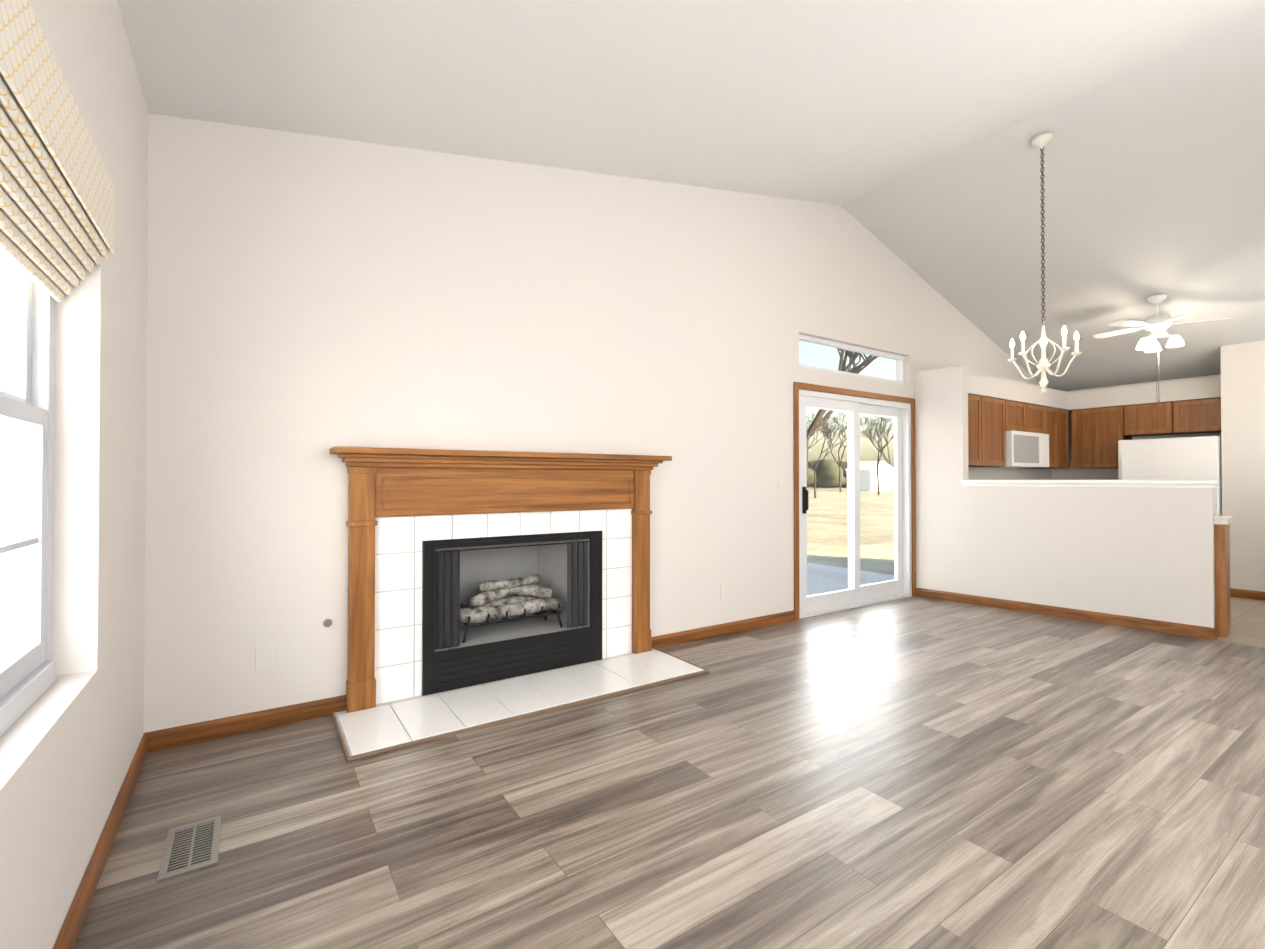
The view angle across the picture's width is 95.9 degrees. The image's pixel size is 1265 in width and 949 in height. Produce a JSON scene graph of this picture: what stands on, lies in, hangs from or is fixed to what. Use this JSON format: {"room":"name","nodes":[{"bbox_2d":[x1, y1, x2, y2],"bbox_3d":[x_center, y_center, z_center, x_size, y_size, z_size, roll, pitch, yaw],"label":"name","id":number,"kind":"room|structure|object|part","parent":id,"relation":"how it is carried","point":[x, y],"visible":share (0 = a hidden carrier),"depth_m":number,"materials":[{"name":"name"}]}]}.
{"room":"living room","nodes":[
{"label":"living room","id":0,"kind":"room"},
{"bbox_2d":[0,0,147,948],"bbox_3d":[-0.909,-0.241,0.421,0.250,2.955,5.055,0,-1,-34],"label":"wall","id":1,"kind":"structure","parent":0,"point":[71,737],"depth_m":1.77,"materials":[{"name":"white paint"}]},
{"bbox_2d":[0,250,55,736],"bbox_3d":[-1.228,-0.157,0.897,0.090,1.523,1.998,0,-1,-34],"label":"window","id":2,"kind":"structure","parent":1,"relation":"in","point":[22,697],"depth_m":1.64,"materials":[{"name":"grey plastic"}]},
{"bbox_3d":[-1.524,-0.502,1.295,0.006,0.598,0.783,0,-1,-34],"label":"glass","id":3,"kind":"part","parent":2,"relation":"part of","materials":[{"name":"clear glass"}]},
{"bbox_3d":[-1.524,-0.502,1.295,0.032,0.698,0.883,0,-1,-34],"label":"left window upper sash","id":4,"kind":"part","parent":2,"relation":"part of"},
{"bbox_3d":[-1.496,0.175,1.308,0.006,0.638,0.783,0,-1,-34],"label":"glass","id":5,"kind":"part","parent":2,"relation":"part of","materials":[{"name":"clear glass"}]},
{"bbox_3d":[-1.496,0.175,1.308,0.032,0.738,0.883,0,-1,-34],"label":"lower sash of the left window","id":6,"kind":"part","parent":2,"relation":"part of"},
{"bbox_2d":[0,0,114,301],"bbox_3d":[-1.145,-0.722,0.951,0.133,0.388,1.950,0,-1,-34],"label":"blind","id":7,"kind":"object","parent":1,"relation":"attached to","point":[57,213],"visible":0.92,"depth_m":1.31,"materials":[{"name":"fabric"}]},
{"bbox_2d":[53,734,146,948],"bbox_3d":[-0.794,1.193,0.476,0.014,0.088,5.036,0,-1,-34],"label":"baseboard","id":8,"kind":"structure","parent":1,"relation":"attached to","point":[72,924],"depth_m":1.77,"materials":[{"name":"brown wood"}]},
{"bbox_2d":[144,113,1050,732],"bbox_3d":[1.739,-0.660,5.326,10.100,3.880,0.150,0,-1,-34],"label":"wall","id":9,"kind":"structure","parent":0,"point":[312,299],"depth_m":3.32,"materials":[{"name":"white paint"}]},
{"bbox_2d":[256,646,272,670],"bbox_3d":[-1.827,0.913,2.832,0.070,0.115,0.008,0,-1,-34],"label":"electrical outlet","id":10,"kind":"object","parent":9,"relation":"attached to","point":[264,658],"visible":1,"depth_m":2.83,"materials":[{"name":"white plastic"}]},
{"bbox_2d":[323,619,331,626],"bbox_3d":[-1.594,0.779,2.985,0.044,0.044,0.015,0,-1,-34],"label":"gas valve","id":11,"kind":"object","parent":9,"relation":"attached to","point":[327,622],"visible":1,"depth_m":2.98,"materials":[{"name":"silver metal"}]},
{"bbox_2d":[144,610,794,752],"bbox_3d":[-0.395,1.222,3.783,4.354,0.088,0.014,0,-1,-34],"label":"baseboard","id":12,"kind":"structure","parent":9,"relation":"attached to","point":[167,738],"depth_m":2.87,"materials":[{"name":"brown wood"}]},
{"bbox_2d":[720,583,726,598],"bbox_3d":[0.727,0.928,4.540,0.070,0.115,0.008,0,-1,-34],"label":"electrical outlet","id":13,"kind":"object","parent":9,"relation":"attached to","point":[723,590],"visible":1,"depth_m":4.53,"materials":[{"name":"white plastic"}]},
{"bbox_2d":[777,478,782,490],"bbox_3d":[1.269,0.086,4.906,0.070,0.115,0.014,0,-1,-34],"label":"light switch","id":14,"kind":"object","parent":9,"relation":"attached to","point":[779,484],"visible":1,"depth_m":4.90,"materials":[{"name":"white plastic"}]},
{"bbox_2d":[799,334,904,383],"bbox_3d":[2.160,-1.107,5.618,1.738,0.308,0.060,0,-1,-34],"label":"window","id":15,"kind":"structure","parent":9,"relation":"in","point":[900,369],"depth_m":5.63,"materials":[{"name":"white plastic"}]},
{"bbox_2d":[793,382,915,619],"bbox_3d":[2.181,0.236,5.575,1.906,2.093,0.155,0,-1,-34],"label":"sliding door","id":16,"kind":"structure","parent":9,"relation":"attached to","point":[855,594],"depth_m":5.55,"materials":[{"name":"white plastic"}]},
{"bbox_3d":[1.543,0.228,5.088,0.024,0.240,0.055,0,-1,-34],"label":"handle","id":17,"kind":"part","parent":16,"relation":"part of","materials":[{"name":"black metal"}]},
{"bbox_3d":[1.847,0.248,5.349,0.695,1.715,0.008,0,-1,-34],"label":"panel glass","id":18,"kind":"part","parent":16,"relation":"part of","materials":[{"name":"clear glass"}]},
{"bbox_3d":[1.847,0.270,5.348,0.885,1.950,0.040,0,-1,-34],"label":"panel","id":19,"kind":"part","parent":16,"relation":"part of","materials":[{"name":"clear glass"}]},
{"bbox_3d":[2.209,0.235,5.531,1.906,2.093,0.017,0,-1,-34],"label":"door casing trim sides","id":20,"kind":"part","parent":16,"relation":"part of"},
{"bbox_3d":[2.492,0.274,5.833,0.885,1.950,0.040,0,-1,-34],"label":"panel","id":21,"kind":"part","parent":16,"relation":"part of","materials":[{"name":"glass"}]},
{"bbox_3d":[2.492,0.252,5.833,0.695,1.715,0.008,0,-1,-34],"label":"panel glass","id":22,"kind":"part","parent":16,"relation":"part of","materials":[{"name":"clear glass"}]},
{"bbox_2d":[799,382,911,403],"bbox_3d":[2.209,-0.782,5.540,1.790,0.058,0.017,0,-1,-34],"label":"door trim","id":23,"kind":"structure","parent":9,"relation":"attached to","point":[829,389],"depth_m":5.47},
{"bbox_2d":[968,394,987,465],"bbox_3d":[3.519,-0.477,6.215,0.631,0.770,0.304,0,-1,-34],"label":"upper cabinet","id":24,"kind":"object","parent":9,"relation":"attached to","point":[977,405],"depth_m":6.20,"materials":[{"name":"brown wood"}]},
{"bbox_2d":[968,397,1007,466],"bbox_3d":[3.938,-0.475,6.495,0.621,0.770,0.304,0,-1,-34],"label":"upper cabinet","id":25,"kind":"object","parent":9,"relation":"attached to","point":[997,408],"depth_m":6.44,"materials":[{"name":"brown wood"}]},
{"bbox_2d":[968,467,1040,479],"bbox_3d":[4.364,0.141,6.979,2.910,0.448,0.004,0,-1,-34],"label":"backsplash","id":26,"kind":"structure","parent":9,"relation":"attached to","point":[978,473],"depth_m":7.18,"materials":[{"name":"grey"}]},
{"bbox_2d":[1008,401,1031,431],"bbox_3d":[4.440,-0.682,6.833,0.586,0.350,0.304,0,-1,-34],"label":"upper cabinet","id":27,"kind":"object","parent":9,"relation":"attached to","point":[1019,414],"depth_m":6.76,"materials":[{"name":"brown wood"}]},
{"bbox_2d":[1004,430,1048,467],"bbox_3d":[4.644,-0.296,6.941,0.990,0.410,0.383,0,-1,-34],"label":"microwave","id":28,"kind":"object","parent":27,"relation":"attached to","point":[1027,449],"visible":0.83,"depth_m":6.72,"materials":[{"name":"white"}]},
{"bbox_2d":[1032,405,1047,433],"bbox_3d":[4.826,-0.679,7.091,0.586,0.350,0.304,0,-1,-34],"label":"upper cabinet","id":29,"kind":"object","parent":9,"relation":"attached to","point":[1039,413],"depth_m":7.06,"materials":[{"name":"brown wood"}]},
{"bbox_2d":[1032,407,1059,468],"bbox_3d":[5.244,-0.467,7.368,0.421,0.770,0.304,0,-1,-34],"label":"upper cabinet","id":30,"kind":"object","parent":9,"relation":"attached to","point":[1053,413],"depth_m":7.29,"materials":[{"name":"brown wood"}]},
{"bbox_2d":[1060,409,1067,468],"bbox_3d":[5.497,-0.465,7.537,0.430,0.770,0.304,0,-1,-34],"label":"upper cabinet","id":31,"kind":"object","parent":9,"relation":"attached to","point":[1063,413],"depth_m":7.46,"materials":[{"name":"brown wood"}]},
{"bbox_2d":[968,371,1220,411],"bbox_3d":[4.971,-0.977,6.313,3.328,0.228,1.803,0,-1,-34],"label":"soffit","id":32,"kind":"structure","parent":9,"relation":"attached to","point":[1026,393],"depth_m":6.78,"materials":[{"name":"white paint"}]},
{"bbox_2d":[73,596,1264,948],"bbox_3d":[1.821,1.282,2.234,6.820,0.060,5.355,0,-1,-34],"label":"floor","id":33,"kind":"structure","parent":0,"point":[913,772],"depth_m":2.12,"materials":[{"name":"grey laminate"}]},
{"bbox_2d":[157,815,221,881],"bbox_3d":[-1.479,1.246,1.917,0.150,0.006,0.307,0,-1,-34],"label":"floor vent","id":34,"kind":"object","parent":33,"relation":"in","point":[190,847],"visible":1,"depth_m":1.90,"materials":[{"name":"silver metal"}]},
{"bbox_2d":[329,446,707,761],"bbox_3d":[-0.678,0.565,3.532,2.120,1.398,1.089,0,-1,-34],"label":"fireplace","id":35,"kind":"object","parent":33,"relation":"on","point":[488,588],"visible":1,"depth_m":3.40,"materials":[{"name":"brown wood"}]},
{"bbox_2d":[329,446,671,516],"bbox_3d":[-0.657,0.050,3.506,2.120,0.368,0.200,0,-1,-34],"label":"shelf","id":36,"kind":"object","parent":35,"relation":"attached to","point":[383,482],"depth_m":3.41,"materials":[{"name":"brown wood"}]},
{"bbox_2d":[435,542,587,649],"bbox_3d":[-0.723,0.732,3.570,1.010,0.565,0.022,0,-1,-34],"label":"firebox","id":37,"kind":"object","parent":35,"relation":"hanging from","point":[447,563],"depth_m":3.40,"materials":[{"name":"grey metal"}]},
{"bbox_2d":[914,365,968,593],"bbox_3d":[3.216,0.095,5.947,0.150,2.380,0.470,0,-1,-42],"label":"wall","id":38,"kind":"structure","parent":33,"relation":"on","point":[941,416],"depth_m":5.88,"materials":[{"name":"white paint"}]},
{"bbox_2d":[960,480,1219,627],"bbox_3d":[3.954,0.663,5.100,0.190,1.230,1.810,0,-1,-42],"label":"wall","id":39,"kind":"structure","parent":33,"relation":"on","point":[1144,549],"depth_m":4.93,"materials":[{"name":"white paint"}]},
{"bbox_2d":[916,588,1217,639],"bbox_3d":[3.801,1.235,5.252,0.456,0.088,2.206,0,-1,-34],"label":"baseboard","id":40,"kind":"structure","parent":39,"relation":"attached to","point":[1158,625],"depth_m":5.01,"materials":[{"name":"brown wood"}]},
{"bbox_3d":[3.954,0.098,5.106,0.398,0.030,1.770,0,-1,-34],"label":"mould","id":41,"kind":"part","parent":39,"relation":"part of","materials":[{"name":"white"}]},
{"bbox_3d":[3.954,0.066,5.105,0.439,0.035,1.817,0,-1,-34],"label":"trim","id":42,"kind":"part","parent":39,"relation":"part of","materials":[{"name":"white"}]},
{"bbox_2d":[117,0,1264,204],"bbox_3d":[1.181,-2.156,1.836,5.280,1.091,5.355,0,-1,-34],"label":"ceiling","id":43,"kind":"structure","parent":0,"point":[837,102],"depth_m":2.94,"materials":[{"name":"white paint"}]},
{"bbox_2d":[841,8,1264,390],"bbox_3d":[5.380,-1.904,4.641,4.820,1.544,5.355,0,-1,-34],"label":"ceiling","id":44,"kind":"structure","parent":0,"point":[1154,177],"depth_m":4.92,"materials":[{"name":"white paint"}]},
{"bbox_2d":[1008,132,1081,392],"bbox_3d":[3.018,-1.545,4.226,0.450,1.892,0.435,0,-1,-34],"label":"chandelier","id":45,"kind":"object","parent":44,"relation":"hanging from","point":[1041,141],"visible":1,"depth_m":4.19,"materials":[{"name":"white metal"}]},
{"bbox_3d":[3.030,-1.768,4.214,0.027,1.325,0.027,0,-1,-34],"label":"chain","id":46,"kind":"part","parent":45,"relation":"part of","materials":[{"name":"grey metal"}]},
{"bbox_2d":[1093,294,1230,405],"bbox_3d":[5.131,-1.200,5.610,0.999,1.078,0.990,0,-1,-34],"label":"ceiling fan","id":47,"kind":"object","parent":44,"relation":"hanging from","point":[1157,325],"visible":1,"depth_m":5.54,"materials":[{"name":"white"}]},
{"bbox_2d":[1051,374,1220,479],"bbox_3d":[7.321,0.035,5.921,0.150,2.500,5.055,0,-1,-34],"label":"wall","id":48,"kind":"structure","parent":0,"point":[1070,473],"depth_m":7.54,"materials":[{"name":"white paint"}]},
{"bbox_2d":[1068,406,1131,468],"bbox_3d":[6.047,-0.467,7.365,0.304,0.770,0.545,0,-1,-34],"label":"upper cabinet","id":49,"kind":"object","parent":48,"relation":"attached to","point":[1098,434],"depth_m":7.29,"materials":[{"name":"brown wood"}]},
{"bbox_2d":[1124,402,1171,437],"bbox_3d":[6.340,-0.668,6.928,0.304,0.375,0.511,0,-1,-34],"label":"upper cabinet","id":50,"kind":"object","parent":48,"relation":"attached to","point":[1139,419],"depth_m":6.91,"materials":[{"name":"brown wood"}]},
{"bbox_2d":[1164,397,1220,433],"bbox_3d":[6.558,-0.671,6.603,0.304,0.375,0.516,0,-1,-34],"label":"upper cabinet","id":51,"kind":"object","parent":48,"relation":"attached to","point":[1196,416],"depth_m":6.55,"materials":[{"name":"brown wood"}]},
{"bbox_2d":[1217,597,1264,647],"bbox_3d":[6.020,1.307,5.040,3.280,0.060,5.355,0,-1,-34],"label":"floor","id":52,"kind":"structure","parent":0,"point":[1247,626],"depth_m":4.92,"materials":[{"name":"beige tile"}]},
{"bbox_2d":[1118,436,1221,515],"bbox_3d":[6.281,0.441,6.606,0.755,1.700,0.845,0,-1,-34],"label":"refrigerator","id":53,"kind":"object","parent":52,"relation":"on","point":[1189,458],"visible":0.29,"depth_m":6.36,"materials":[{"name":"white metal"}]},
{"bbox_2d":[1214,524,1230,637],"bbox_3d":[4.338,0.839,5.219,0.807,0.880,1.608,0,-1,-34],"label":"wood trim","id":54,"kind":"structure","parent":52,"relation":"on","point":[1222,569],"depth_m":4.48,"materials":[{"name":"brown wood"}]},
{"bbox_2d":[1214,516,1231,527],"bbox_3d":[4.354,0.379,5.228,0.837,0.040,1.626,0,-1,-34],"label":"countertop","id":55,"kind":"structure","parent":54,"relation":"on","point":[1223,520],"depth_m":4.49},
{"bbox_2d":[1221,340,1264,591],"bbox_3d":[7.231,-0.064,4.770,0.120,2.677,3.240,0,-1,-34],"label":"wall","id":56,"kind":"structure","parent":0,"point":[1243,411],"depth_m":5.94,"materials":[{"name":"white paint"}]},
{"bbox_2d":[1230,588,1264,600],"bbox_3d":[7.173,1.231,4.721,0.014,0.088,3.238,0,-1,-34],"label":"baseboard","id":57,"kind":"structure","parent":56,"relation":"attached to","point":[1248,594],"depth_m":5.91,"materials":[{"name":"brown wood"}]},
{"label":"outside","id":58,"kind":"structure","parent":0,"visible":0},
{"bbox_2d":[807,487,893,550],"bbox_3d":[-11.951,1.875,53.134,120.000,0.260,88.200,0,-1,-34],"label":"ground","id":59,"kind":"structure","parent":58,"point":[869,498],"depth_m":18.66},
{"bbox_2d":[806,411,833,448],"bbox_3d":[22.113,-3.004,71.195,6.831,9.767,5.103,0,-1,-34],"label":"tree","id":60,"kind":"object","parent":59,"relation":"on","point":[816,431],"depth_m":71.61,"materials":[{"name":"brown plant"}]},
{"bbox_2d":[806,416,847,497],"bbox_3d":[12.696,-1.204,38.082,4.810,5.576,2.925,0,-1,-34],"label":"tree","id":61,"kind":"object","parent":59,"relation":"on","point":[827,432],"depth_m":38.15,"materials":[{"name":"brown plant"}]},
{"bbox_2d":[806,348,877,470],"bbox_3d":[4.955,-1.848,11.951,4.348,6.405,3.680,0,-1,-34],"label":"tree","id":62,"kind":"object","parent":59,"relation":"on","point":[819,421],"depth_m":11.90,"materials":[{"name":"brown plant"}]},
{"bbox_2d":[824,413,874,491],"bbox_3d":[20.614,-2.253,55.346,4.301,7.985,5.054,0,-1,-34],"label":"tree","id":63,"kind":"object","parent":59,"relation":"on","point":[833,418],"depth_m":56.10,"materials":[{"name":"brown plant"}]},
{"bbox_2d":[807,459,893,487],"bbox_3d":[22.205,-0.258,82.042,113.840,4.498,10.601,0,-1,-34],"label":"hedge","id":64,"kind":"object","parent":59,"relation":"on","point":[827,478],"depth_m":81.37,"materials":[{"name":"green plant"}]},
{"bbox_2d":[845,461,893,490],"bbox_3d":[26.739,0.171,64.098,4.900,3.337,3.200,0,-1,-34],"label":"shed","id":65,"kind":"object","parent":59,"relation":"on","point":[883,470],"depth_m":62.62,"materials":[{"name":"white"}]},
{"bbox_2d":[860,417,892,465],"bbox_3d":[31.954,-2.939,74.748,6.267,9.698,4.273,0,-1,-34],"label":"tree","id":66,"kind":"object","parent":59,"relation":"on","point":[873,437],"depth_m":74.43,"materials":[{"name":"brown plant"}]},
{"bbox_2d":[860,416,893,494],"bbox_3d":[19.634,-1.720,44.111,2.741,6.720,4.367,0,-1,-34],"label":"tree","id":67,"kind":"object","parent":59,"relation":"on","point":[883,447],"depth_m":45.03,"materials":[{"name":"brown plant"}]},
{"bbox_2d":[807,542,893,574],"bbox_3d":[13.445,1.537,15.145,120.000,0.260,3.194,0,-1,-34],"label":"lawn","id":68,"kind":"structure","parent":58,"point":[864,554],"depth_m":9.32,"materials":[{"name":"beige plant"}]},
{"bbox_2d":[807,562,893,595],"bbox_3d":[1.556,1.323,6.841,3.800,0.020,2.598,0,-1,-34],"label":"patio slab","id":69,"kind":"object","parent":68,"relation":"on","point":[816,573],"depth_m":7.23,"materials":[{"name":"grey concrete"}]}
]}

